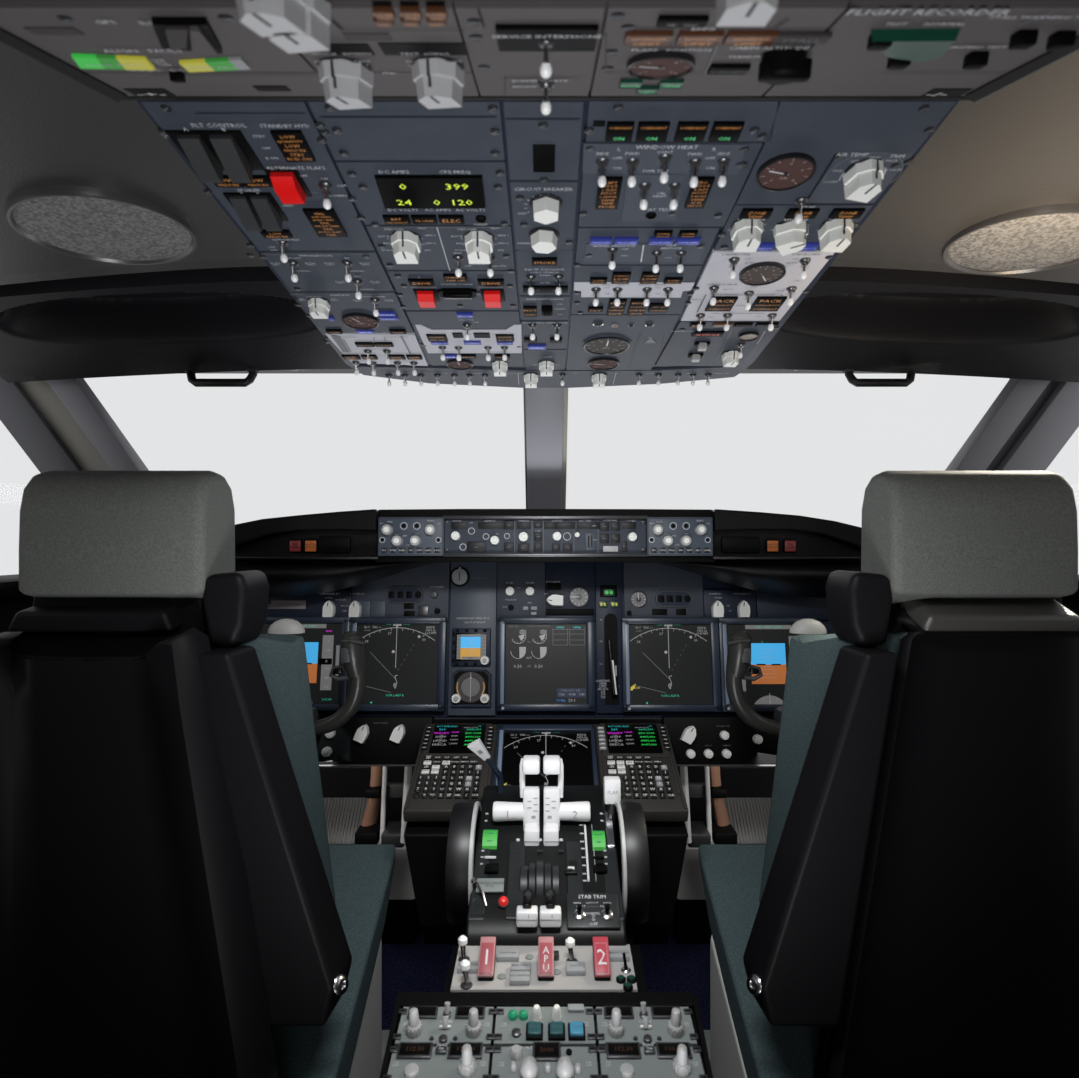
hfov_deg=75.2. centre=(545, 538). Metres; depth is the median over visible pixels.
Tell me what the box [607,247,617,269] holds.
toggle switch
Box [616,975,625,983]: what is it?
lamp
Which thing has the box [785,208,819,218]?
light
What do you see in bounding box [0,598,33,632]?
wall
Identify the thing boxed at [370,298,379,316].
toggle switch
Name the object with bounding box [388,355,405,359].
light
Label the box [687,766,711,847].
support strut
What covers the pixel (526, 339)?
light
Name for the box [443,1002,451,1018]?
toggle switch
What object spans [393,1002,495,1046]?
radio unit
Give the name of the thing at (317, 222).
light
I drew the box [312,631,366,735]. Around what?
yoke
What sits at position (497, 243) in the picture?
panel
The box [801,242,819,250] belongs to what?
light
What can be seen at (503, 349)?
toggle switch
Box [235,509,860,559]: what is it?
hood
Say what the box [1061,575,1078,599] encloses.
sill
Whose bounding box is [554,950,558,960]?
light
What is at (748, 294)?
toggle switch
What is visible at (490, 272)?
toggle switch
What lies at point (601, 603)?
light
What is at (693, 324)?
light
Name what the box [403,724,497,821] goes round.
display unit
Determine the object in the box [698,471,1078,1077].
seat
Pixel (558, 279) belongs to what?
toggle switch
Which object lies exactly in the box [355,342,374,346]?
light
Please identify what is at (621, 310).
light
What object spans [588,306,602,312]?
light
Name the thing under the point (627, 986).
lamp
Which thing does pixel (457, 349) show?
toggle switch
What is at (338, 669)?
switch
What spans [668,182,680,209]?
toggle switch
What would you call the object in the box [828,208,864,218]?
light
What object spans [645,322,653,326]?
socket
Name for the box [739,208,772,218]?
light
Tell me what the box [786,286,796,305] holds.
toggle switch
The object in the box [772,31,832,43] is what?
light
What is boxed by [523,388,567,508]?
trim
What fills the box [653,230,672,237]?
light
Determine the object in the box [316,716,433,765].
panel
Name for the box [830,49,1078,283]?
ceiling
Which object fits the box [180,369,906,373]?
wall
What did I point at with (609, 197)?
light
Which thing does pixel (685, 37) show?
light
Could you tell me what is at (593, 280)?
light
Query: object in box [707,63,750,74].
light
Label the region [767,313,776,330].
toggle switch
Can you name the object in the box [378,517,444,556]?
control panel
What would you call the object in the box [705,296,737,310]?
light
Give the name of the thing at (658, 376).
toggle switch
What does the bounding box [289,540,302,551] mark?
light
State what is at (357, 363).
toggle switch
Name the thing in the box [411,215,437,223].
light
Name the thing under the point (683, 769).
column
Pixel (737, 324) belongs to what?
light
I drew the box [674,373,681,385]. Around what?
toggle switch
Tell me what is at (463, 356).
light
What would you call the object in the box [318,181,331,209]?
toggle switch
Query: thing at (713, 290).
toggle switch
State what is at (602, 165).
toggle switch
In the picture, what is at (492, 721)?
wall
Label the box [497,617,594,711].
display unit
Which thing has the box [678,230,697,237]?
light
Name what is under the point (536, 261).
light
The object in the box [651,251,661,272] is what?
toggle switch
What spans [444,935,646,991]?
control panel
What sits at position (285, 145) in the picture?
light
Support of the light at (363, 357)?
on the panel at (497, 243)
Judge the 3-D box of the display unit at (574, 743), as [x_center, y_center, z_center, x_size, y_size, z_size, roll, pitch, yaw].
[0.003,0.418,1.290,0.199,0.117,0.150,0,0,0]
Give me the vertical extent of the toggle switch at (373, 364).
0.019 m
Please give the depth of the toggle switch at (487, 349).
1.05 m
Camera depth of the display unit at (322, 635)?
1.46 m
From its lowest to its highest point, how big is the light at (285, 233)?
0.003 m
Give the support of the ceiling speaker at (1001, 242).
attached to the ceiling at (1015, 147)
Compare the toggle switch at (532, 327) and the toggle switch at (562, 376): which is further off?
the toggle switch at (562, 376)
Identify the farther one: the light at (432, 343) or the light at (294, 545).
the light at (294, 545)
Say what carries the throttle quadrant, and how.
on the pedestal
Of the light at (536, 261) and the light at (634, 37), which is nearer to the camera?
the light at (634, 37)
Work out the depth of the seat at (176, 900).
0.84 m
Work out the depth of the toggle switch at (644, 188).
0.65 m
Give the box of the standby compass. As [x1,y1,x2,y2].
[451,670,491,707]
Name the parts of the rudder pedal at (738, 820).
pedal arm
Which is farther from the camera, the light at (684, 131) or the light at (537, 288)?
the light at (537, 288)
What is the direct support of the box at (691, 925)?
on the floor
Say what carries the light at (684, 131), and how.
on the panel at (497, 243)
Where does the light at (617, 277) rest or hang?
on the panel at (497, 243)
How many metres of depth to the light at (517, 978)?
0.79 m
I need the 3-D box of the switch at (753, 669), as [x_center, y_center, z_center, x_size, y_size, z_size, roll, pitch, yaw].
[0.370,0.240,1.257,0.042,0.032,0.015,0,0,0]
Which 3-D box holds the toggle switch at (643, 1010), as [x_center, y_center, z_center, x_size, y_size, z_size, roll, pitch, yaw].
[0.103,0.495,0.737,0.009,0.014,0.009,0,0,-45]
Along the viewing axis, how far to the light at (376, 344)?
1.03 m
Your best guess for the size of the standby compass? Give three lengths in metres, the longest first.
0.083 x 0.076 x 0.031 m
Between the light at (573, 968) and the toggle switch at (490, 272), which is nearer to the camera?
the toggle switch at (490, 272)
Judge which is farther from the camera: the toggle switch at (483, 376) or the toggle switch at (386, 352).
the toggle switch at (483, 376)
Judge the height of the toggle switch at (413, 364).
0.019 m
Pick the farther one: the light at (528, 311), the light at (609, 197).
the light at (528, 311)
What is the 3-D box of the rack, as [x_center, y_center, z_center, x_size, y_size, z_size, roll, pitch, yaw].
[0.002,0.798,0.688,0.329,0.604,0.195,0,0,0]
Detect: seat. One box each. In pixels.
[0,471,395,1077]
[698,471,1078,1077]
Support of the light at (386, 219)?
on the panel at (497, 243)
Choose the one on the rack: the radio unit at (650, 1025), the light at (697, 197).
the radio unit at (650, 1025)
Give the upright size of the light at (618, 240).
0.003 m
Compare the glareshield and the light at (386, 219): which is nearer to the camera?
the light at (386, 219)
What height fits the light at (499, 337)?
0.003 m
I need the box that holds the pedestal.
[404,822,687,945]
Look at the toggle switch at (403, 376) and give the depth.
1.18 m
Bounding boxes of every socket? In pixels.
[593,321,602,326]
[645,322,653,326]
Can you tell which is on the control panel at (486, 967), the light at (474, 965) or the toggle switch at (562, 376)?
the light at (474, 965)
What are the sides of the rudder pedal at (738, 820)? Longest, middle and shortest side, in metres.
0.600 x 0.212 x 0.191 m
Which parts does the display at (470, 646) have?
rotary knob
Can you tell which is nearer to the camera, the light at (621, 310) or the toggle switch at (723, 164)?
the toggle switch at (723, 164)
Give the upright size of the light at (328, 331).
0.003 m
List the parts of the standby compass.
rotary knob, rotary knob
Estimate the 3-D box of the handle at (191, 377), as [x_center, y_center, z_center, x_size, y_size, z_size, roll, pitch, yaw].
[-0.579,-0.295,1.248,0.129,0.048,0.021,0,0,0]
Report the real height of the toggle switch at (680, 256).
0.019 m
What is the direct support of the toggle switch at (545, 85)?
attached to the panel at (346, 54)
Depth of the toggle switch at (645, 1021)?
0.72 m
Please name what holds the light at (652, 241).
on the panel at (497, 243)
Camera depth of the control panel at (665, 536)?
1.32 m
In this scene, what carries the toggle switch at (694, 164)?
attached to the panel at (497, 243)
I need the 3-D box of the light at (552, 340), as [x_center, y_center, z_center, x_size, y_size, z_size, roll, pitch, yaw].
[0.015,-0.289,1.020,0.018,0.003,0.015,0,-6,0]
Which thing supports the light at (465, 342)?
on the panel at (497, 243)
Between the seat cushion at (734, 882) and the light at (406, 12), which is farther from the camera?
the seat cushion at (734, 882)
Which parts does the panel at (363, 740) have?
rotary knob, rotary knob, plate, rotary knob, rotary knob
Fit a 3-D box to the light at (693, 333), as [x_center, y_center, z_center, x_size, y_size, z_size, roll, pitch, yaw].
[0.230,-0.292,0.996,0.044,0.003,0.015,0,-6,0]
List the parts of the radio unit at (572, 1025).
rotary knob, rotary knob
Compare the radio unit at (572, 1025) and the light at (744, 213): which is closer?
the light at (744, 213)
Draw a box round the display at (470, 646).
[451,628,490,665]
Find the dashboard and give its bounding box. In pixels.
[267,562,834,717]
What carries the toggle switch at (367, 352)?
attached to the panel at (497, 243)
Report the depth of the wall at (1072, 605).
1.28 m
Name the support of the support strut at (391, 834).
attached to the rudder pedal at (348, 820)
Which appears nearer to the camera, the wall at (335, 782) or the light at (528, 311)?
the light at (528, 311)
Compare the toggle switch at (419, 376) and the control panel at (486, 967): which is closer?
the control panel at (486, 967)
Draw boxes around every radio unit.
[383,1042,492,1077]
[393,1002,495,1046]
[491,1042,598,1077]
[494,1004,595,1046]
[594,1002,698,1046]
[597,1042,707,1077]
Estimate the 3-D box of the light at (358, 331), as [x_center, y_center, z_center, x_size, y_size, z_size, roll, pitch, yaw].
[-0.255,-0.293,0.987,0.024,0.003,0.011,0,-6,0]
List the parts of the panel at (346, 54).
edge trim, rotary knob, rotary knob, rotary knob, rotary knob, rotary knob, rotary knob, edge trim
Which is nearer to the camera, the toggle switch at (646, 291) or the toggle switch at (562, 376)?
the toggle switch at (646, 291)
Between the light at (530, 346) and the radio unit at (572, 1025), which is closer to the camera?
the radio unit at (572, 1025)
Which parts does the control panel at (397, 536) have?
rotary knob, rotary knob, rotary knob, rotary knob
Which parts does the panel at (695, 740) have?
rotary knob, rotary knob, rotary knob, rotary knob, rotary knob, rotary knob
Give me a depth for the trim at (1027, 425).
1.31 m
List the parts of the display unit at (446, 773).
rail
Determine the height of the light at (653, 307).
0.003 m
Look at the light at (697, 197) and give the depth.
0.66 m
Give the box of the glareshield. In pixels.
[235,509,861,597]
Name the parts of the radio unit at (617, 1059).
rotary knob, tuning knob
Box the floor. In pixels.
[382,926,709,1029]
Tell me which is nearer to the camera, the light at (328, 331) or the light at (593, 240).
the light at (593, 240)
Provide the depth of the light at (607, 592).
1.48 m
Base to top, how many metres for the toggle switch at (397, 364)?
0.019 m
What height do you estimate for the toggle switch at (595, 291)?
0.019 m
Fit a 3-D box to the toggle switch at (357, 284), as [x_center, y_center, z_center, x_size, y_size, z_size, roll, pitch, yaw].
[-0.226,-0.299,0.841,0.012,0.019,0.017,0,-6,0]
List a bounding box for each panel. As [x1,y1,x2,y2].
[0,0,1078,114]
[136,100,959,387]
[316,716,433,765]
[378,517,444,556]
[443,516,647,556]
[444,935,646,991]
[646,517,712,556]
[662,716,778,765]
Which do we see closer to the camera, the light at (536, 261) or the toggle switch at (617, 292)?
the light at (536, 261)
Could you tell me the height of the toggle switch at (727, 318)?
0.019 m
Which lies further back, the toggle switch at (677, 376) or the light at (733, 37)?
the toggle switch at (677, 376)
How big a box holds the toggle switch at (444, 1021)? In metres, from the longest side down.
0.012 x 0.012 x 0.011 m
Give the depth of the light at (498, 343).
1.03 m
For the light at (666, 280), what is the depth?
0.83 m
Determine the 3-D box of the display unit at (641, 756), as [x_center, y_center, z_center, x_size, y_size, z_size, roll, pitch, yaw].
[0.162,0.407,1.244,0.139,0.106,0.222,0,0,0]
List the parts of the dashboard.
plate, rotary knob, rotary knob, plate, plate, plate, rotary knob, rotary knob, plate, rotary knob, plate, rotary knob, rotary knob, plate, plate, gear lever, plate, rotary knob, plate, rotary knob, plate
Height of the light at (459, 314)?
0.003 m
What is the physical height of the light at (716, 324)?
0.003 m
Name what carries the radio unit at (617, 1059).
on the rack
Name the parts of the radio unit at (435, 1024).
tuning knob, tuning knob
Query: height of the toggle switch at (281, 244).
0.019 m
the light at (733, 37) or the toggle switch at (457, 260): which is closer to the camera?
the light at (733, 37)
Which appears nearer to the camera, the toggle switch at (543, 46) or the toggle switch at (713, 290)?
the toggle switch at (543, 46)
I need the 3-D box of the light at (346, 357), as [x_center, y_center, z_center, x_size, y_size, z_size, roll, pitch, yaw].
[-0.302,-0.282,1.088,0.026,0.003,0.015,0,-6,0]
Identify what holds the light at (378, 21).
attached to the panel at (346, 54)
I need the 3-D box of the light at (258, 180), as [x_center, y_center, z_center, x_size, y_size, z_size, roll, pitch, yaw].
[-0.265,-0.327,0.640,0.026,0.003,0.015,0,-6,0]
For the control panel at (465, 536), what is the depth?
1.33 m
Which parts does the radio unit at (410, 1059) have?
rotary knob, tuning knob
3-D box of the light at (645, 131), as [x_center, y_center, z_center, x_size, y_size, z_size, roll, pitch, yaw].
[0.087,-0.334,0.574,0.025,0.003,0.022,0,-6,0]
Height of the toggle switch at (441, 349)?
0.019 m
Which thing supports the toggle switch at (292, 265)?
attached to the panel at (497, 243)
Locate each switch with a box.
[276,239,287,262]
[287,260,298,281]
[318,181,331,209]
[329,664,349,680]
[341,260,351,281]
[352,279,362,299]
[352,361,359,374]
[364,349,371,364]
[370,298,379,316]
[370,361,376,375]
[383,349,390,364]
[385,374,392,386]
[394,361,400,375]
[401,374,408,386]
[410,361,417,375]
[417,374,424,386]
[434,374,440,386]
[438,346,446,360]
[439,1016,450,1028]
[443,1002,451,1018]
[451,374,457,386]
[452,255,463,276]
[454,346,461,360]
[458,935,469,960]
[460,959,472,989]
[462,323,470,339]
[466,374,472,386]
[481,374,488,386]
[484,346,491,360]
[487,255,495,276]
[500,346,508,360]
[526,274,535,294]
[528,323,536,339]
[537,79,554,114]
[538,41,553,78]
[553,274,563,294]
[553,323,560,339]
[559,373,565,385]
[565,937,577,960]
[573,904,584,920]
[591,287,600,306]
[595,158,609,186]
[601,904,612,920]
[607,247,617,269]
[612,287,622,306]
[621,953,630,973]
[625,158,639,186]
[635,373,642,385]
[638,182,650,209]
[639,1002,647,1018]
[640,1016,651,1028]
[642,287,651,306]
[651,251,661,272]
[655,373,661,385]
[658,154,671,183]
[663,287,672,306]
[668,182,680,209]
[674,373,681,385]
[675,251,686,272]
[688,158,701,187]
[689,373,696,385]
[696,313,704,330]
[704,373,711,385]
[709,286,718,305]
[717,158,730,186]
[723,314,731,330]
[729,257,739,278]
[737,343,744,358]
[742,664,762,680]
[744,290,753,309]
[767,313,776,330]
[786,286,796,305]
[794,197,808,223]
[799,257,810,279]
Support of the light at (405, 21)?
attached to the panel at (346, 54)
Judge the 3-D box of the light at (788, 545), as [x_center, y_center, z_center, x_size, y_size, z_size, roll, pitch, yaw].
[0.470,0.013,1.349,0.024,0.024,0.010,0,0,0]
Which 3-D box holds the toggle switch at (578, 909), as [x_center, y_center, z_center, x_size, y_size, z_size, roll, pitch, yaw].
[0.042,0.467,0.878,0.015,0.015,0.015,0,27,0]
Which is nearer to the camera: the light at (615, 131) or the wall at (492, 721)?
the light at (615, 131)
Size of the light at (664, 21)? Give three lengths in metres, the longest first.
0.028 x 0.011 x 0.003 m
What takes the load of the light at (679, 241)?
on the panel at (497, 243)
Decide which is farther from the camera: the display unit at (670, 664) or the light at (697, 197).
the display unit at (670, 664)
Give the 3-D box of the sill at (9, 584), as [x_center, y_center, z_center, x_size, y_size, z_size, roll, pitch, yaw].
[-0.950,0.085,1.100,0.140,0.035,1.900,0,0,0]
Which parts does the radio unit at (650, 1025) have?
tuning knob, tuning knob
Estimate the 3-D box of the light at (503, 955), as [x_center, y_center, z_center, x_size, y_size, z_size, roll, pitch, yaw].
[-0.045,0.497,0.837,0.026,0.006,0.016,0,-1,0]
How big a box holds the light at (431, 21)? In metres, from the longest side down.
0.010 x 0.008 x 0.003 m
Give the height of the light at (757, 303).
0.003 m
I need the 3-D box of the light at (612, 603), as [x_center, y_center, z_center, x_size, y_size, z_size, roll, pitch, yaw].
[0.145,0.138,1.480,0.017,0.013,0.004,0,-10,0]
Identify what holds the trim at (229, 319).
attached to the wall at (301, 371)
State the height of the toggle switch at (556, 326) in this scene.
0.019 m
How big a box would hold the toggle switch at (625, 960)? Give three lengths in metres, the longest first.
0.018 x 0.012 x 0.012 m
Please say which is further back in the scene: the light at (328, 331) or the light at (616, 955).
the light at (328, 331)
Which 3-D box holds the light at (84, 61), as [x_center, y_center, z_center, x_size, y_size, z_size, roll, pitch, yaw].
[-0.284,-0.312,0.458,0.052,0.002,0.025,0,18,0]
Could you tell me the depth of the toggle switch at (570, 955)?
0.83 m
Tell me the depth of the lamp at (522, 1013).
0.73 m
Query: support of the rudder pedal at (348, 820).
on the floor
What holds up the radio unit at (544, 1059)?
on the rack
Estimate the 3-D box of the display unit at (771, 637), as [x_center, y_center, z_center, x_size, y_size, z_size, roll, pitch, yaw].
[0.463,0.260,1.454,0.203,0.192,0.047,0,0,0]
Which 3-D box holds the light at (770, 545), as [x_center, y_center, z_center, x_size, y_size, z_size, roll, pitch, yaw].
[0.436,0.013,1.349,0.026,0.024,0.010,0,0,0]
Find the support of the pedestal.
on the floor
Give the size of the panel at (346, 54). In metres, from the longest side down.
0.662 x 0.312 x 0.133 m
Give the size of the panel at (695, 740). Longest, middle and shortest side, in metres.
0.394 x 0.097 x 0.050 m
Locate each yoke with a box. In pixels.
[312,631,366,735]
[725,631,781,735]
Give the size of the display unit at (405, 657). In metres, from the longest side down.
0.203 x 0.192 x 0.047 m
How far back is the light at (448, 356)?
1.08 m
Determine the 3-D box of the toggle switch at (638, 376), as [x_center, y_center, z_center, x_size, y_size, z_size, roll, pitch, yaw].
[0.156,-0.267,1.174,0.012,0.019,0.012,0,0,-15]
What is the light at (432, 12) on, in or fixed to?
attached to the panel at (346, 54)
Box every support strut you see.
[380,766,404,847]
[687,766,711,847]
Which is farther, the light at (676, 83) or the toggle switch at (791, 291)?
the toggle switch at (791, 291)
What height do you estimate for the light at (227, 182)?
0.003 m
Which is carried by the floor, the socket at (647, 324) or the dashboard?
the dashboard
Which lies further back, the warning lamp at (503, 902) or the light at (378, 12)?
the warning lamp at (503, 902)
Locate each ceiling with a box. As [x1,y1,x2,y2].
[0,41,267,284]
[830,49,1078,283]
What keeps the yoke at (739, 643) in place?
on the floor
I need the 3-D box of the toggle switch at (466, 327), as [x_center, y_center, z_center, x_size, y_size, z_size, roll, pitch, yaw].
[-0.109,-0.286,0.970,0.012,0.019,0.017,0,-6,0]
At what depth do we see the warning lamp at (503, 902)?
0.90 m
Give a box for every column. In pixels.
[400,766,411,843]
[680,766,691,843]
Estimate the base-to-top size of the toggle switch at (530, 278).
0.019 m
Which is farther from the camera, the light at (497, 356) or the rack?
the light at (497, 356)
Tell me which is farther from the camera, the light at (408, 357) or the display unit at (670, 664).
the display unit at (670, 664)
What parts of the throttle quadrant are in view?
parking brake lever, handle, lever arm, start lever, lever stem, lever arm, start lever, lever stem, lever arm, stabiliser plate, lever arm, handle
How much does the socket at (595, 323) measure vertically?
0.002 m
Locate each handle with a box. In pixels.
[185,368,258,386]
[843,368,914,386]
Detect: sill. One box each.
[0,574,33,601]
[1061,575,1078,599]
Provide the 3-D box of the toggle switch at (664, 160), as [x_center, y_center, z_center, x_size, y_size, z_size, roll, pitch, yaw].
[0.104,-0.322,0.610,0.012,0.019,0.017,0,-6,0]
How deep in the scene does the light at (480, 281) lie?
0.84 m
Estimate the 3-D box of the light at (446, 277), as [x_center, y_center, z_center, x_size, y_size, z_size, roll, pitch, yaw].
[-0.107,-0.309,0.827,0.027,0.003,0.016,0,-6,0]
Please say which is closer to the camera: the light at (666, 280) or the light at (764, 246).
the light at (764, 246)
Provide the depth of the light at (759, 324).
0.96 m
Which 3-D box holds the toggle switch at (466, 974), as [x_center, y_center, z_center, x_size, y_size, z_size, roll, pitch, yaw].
[-0.089,0.487,0.785,0.014,0.026,0.016,0,-1,0]
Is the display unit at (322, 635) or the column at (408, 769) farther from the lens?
the column at (408, 769)
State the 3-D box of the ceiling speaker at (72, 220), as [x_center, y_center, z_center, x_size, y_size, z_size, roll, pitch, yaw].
[-0.539,-0.387,0.859,0.201,0.037,0.200,0,0,-14]
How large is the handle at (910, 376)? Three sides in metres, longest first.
0.129 x 0.048 x 0.021 m
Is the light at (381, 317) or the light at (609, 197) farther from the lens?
the light at (381, 317)
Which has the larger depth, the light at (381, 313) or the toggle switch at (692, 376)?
the toggle switch at (692, 376)
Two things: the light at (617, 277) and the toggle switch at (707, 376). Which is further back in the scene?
the toggle switch at (707, 376)
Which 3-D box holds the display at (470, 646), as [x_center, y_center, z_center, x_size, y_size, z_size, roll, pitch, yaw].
[-0.156,0.226,1.458,0.082,0.077,0.033,0,0,0]
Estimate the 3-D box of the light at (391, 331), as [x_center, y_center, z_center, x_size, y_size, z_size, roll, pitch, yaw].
[-0.209,-0.292,0.988,0.023,0.003,0.012,0,-6,0]
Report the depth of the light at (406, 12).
0.38 m
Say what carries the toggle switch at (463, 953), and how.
attached to the control panel at (486, 967)
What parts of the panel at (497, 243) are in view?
rotary knob, rotary knob, handle, rotary knob, rotary knob, rotary knob, rotary knob, rotary knob, rotary knob, rotary knob, rotary knob, rotary knob, rotary knob, rotary knob, rotary knob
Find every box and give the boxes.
[378,840,419,943]
[672,840,713,943]
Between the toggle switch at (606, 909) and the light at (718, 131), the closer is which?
the light at (718, 131)
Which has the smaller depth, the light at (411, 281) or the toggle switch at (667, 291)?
the light at (411, 281)
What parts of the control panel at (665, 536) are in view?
rotary knob, rotary knob, rotary knob, rotary knob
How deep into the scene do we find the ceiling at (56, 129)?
0.72 m
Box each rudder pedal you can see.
[323,766,382,843]
[709,766,770,843]
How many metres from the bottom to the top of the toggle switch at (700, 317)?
0.019 m
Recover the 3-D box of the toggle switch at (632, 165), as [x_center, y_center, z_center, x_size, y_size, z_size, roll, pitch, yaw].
[0.076,-0.322,0.616,0.012,0.019,0.017,0,-6,0]
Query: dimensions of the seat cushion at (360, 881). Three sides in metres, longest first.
0.529 x 0.392 x 0.222 m
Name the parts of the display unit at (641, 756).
rail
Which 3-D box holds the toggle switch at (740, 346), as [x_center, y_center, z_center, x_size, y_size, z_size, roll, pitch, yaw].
[0.290,-0.279,1.040,0.012,0.019,0.017,0,-6,0]
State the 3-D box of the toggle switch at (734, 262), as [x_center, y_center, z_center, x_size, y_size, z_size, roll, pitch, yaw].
[0.211,-0.304,0.788,0.012,0.019,0.017,0,-6,0]
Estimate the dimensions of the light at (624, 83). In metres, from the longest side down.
0.016 x 0.013 x 0.003 m
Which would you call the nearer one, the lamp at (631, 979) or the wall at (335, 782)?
the lamp at (631, 979)
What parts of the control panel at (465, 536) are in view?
rotary knob, rotary knob, rotary knob, rotary knob, rotary knob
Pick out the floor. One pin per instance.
(418, 966)
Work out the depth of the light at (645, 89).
0.51 m
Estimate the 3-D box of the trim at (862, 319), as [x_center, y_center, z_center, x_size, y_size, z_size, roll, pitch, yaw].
[0.540,-0.374,1.141,0.840,0.191,0.225,0,0,0]
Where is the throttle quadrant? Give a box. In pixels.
[445,738,649,945]
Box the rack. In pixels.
[379,992,712,1077]
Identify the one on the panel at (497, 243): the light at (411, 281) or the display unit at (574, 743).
the light at (411, 281)
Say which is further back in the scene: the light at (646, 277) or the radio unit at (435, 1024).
the light at (646, 277)
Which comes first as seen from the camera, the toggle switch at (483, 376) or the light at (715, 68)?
the light at (715, 68)
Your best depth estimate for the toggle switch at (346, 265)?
0.80 m
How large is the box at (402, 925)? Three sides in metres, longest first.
0.274 x 0.160 x 0.117 m
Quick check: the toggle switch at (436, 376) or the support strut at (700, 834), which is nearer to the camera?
the toggle switch at (436, 376)
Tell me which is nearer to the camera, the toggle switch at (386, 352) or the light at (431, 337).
the light at (431, 337)
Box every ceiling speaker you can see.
[4,185,197,264]
[942,203,1078,274]
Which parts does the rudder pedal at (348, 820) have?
pedal arm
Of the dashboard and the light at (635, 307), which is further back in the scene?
the dashboard
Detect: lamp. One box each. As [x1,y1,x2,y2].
[497,896,509,908]
[508,1009,517,1020]
[518,1009,527,1020]
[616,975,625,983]
[623,982,632,991]
[627,975,635,983]
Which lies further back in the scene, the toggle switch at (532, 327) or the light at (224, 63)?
the toggle switch at (532, 327)
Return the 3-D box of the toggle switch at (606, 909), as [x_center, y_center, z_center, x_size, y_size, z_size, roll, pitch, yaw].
[0.077,0.467,0.878,0.015,0.015,0.015,0,27,0]
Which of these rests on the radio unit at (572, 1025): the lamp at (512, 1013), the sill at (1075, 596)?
the lamp at (512, 1013)
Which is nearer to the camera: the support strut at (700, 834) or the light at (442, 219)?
the light at (442, 219)
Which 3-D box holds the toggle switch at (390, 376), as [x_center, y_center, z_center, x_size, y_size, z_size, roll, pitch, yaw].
[-0.264,-0.266,1.177,0.012,0.019,0.012,0,0,-15]
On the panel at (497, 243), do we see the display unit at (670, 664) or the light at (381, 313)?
the light at (381, 313)
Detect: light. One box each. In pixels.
[71,53,154,69]
[179,56,250,71]
[214,175,244,186]
[244,175,272,186]
[260,229,292,237]
[270,130,315,161]
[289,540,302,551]
[303,208,347,236]
[304,540,317,551]
[326,329,342,333]
[342,355,360,359]
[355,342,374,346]
[356,329,374,333]
[361,355,377,359]
[372,6,395,19]
[373,16,393,26]
[374,342,393,346]
[379,311,395,315]
[379,315,398,319]
[382,215,410,223]
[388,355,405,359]
[389,329,406,333]
[400,6,421,19]
[400,16,420,26]
[406,355,422,359]
[408,278,434,285]
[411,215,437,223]
[426,6,447,19]
[426,16,445,26]
[426,334,447,341]
[431,342,447,344]
[438,215,464,223]
[443,274,467,281]
[444,354,456,358]
[456,312,472,317]
[457,961,478,973]
[461,354,475,358]
[463,340,480,344]
[477,278,503,285]
[495,334,513,341]
[495,354,509,358]
[497,342,512,344]
[497,949,518,961]
[510,971,530,985]
[511,962,530,973]
[523,285,567,292]
[523,306,536,316]
[524,337,536,342]
[528,344,545,349]
[532,257,556,265]
[550,337,561,342]
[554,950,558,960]
[566,961,584,975]
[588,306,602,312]
[590,237,612,244]
[590,277,606,283]
[595,176,622,209]
[599,601,606,606]
[604,589,614,595]
[605,121,634,141]
[607,299,626,315]
[609,949,629,961]
[610,601,618,606]
[611,271,630,283]
[614,237,638,244]
[619,78,642,88]
[623,30,673,45]
[627,299,645,315]
[635,121,669,141]
[636,85,659,93]
[640,271,659,283]
[648,237,673,244]
[648,303,668,312]
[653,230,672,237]
[656,15,708,27]
[658,78,683,88]
[663,277,682,283]
[674,121,708,141]
[675,30,724,45]
[675,237,700,244]
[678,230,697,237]
[684,176,714,208]
[689,322,705,326]
[691,331,723,336]
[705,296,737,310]
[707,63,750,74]
[708,121,744,141]
[712,322,732,326]
[722,30,778,45]
[733,322,752,326]
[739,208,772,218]
[749,296,786,310]
[755,322,778,326]
[756,242,774,250]
[765,540,778,551]
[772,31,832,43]
[783,540,795,551]
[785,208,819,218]
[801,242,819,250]
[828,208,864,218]
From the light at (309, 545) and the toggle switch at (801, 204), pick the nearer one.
the toggle switch at (801, 204)
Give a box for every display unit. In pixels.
[260,616,349,710]
[346,617,446,711]
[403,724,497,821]
[492,724,598,784]
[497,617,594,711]
[594,724,688,821]
[621,617,721,711]
[718,617,814,711]
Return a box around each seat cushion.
[272,844,395,1077]
[698,844,820,1077]
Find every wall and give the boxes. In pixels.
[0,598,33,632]
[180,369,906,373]
[319,718,774,767]
[320,768,774,827]
[1009,378,1078,615]
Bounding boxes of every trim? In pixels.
[0,266,352,382]
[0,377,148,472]
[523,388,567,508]
[746,266,1078,381]
[945,378,1078,470]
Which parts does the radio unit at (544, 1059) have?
rotary knob, rotary knob, rotary knob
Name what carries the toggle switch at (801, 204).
attached to the panel at (497, 243)
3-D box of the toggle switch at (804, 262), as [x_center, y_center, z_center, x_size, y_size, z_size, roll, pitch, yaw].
[0.292,-0.304,0.789,0.012,0.019,0.017,0,-6,0]
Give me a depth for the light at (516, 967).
0.81 m

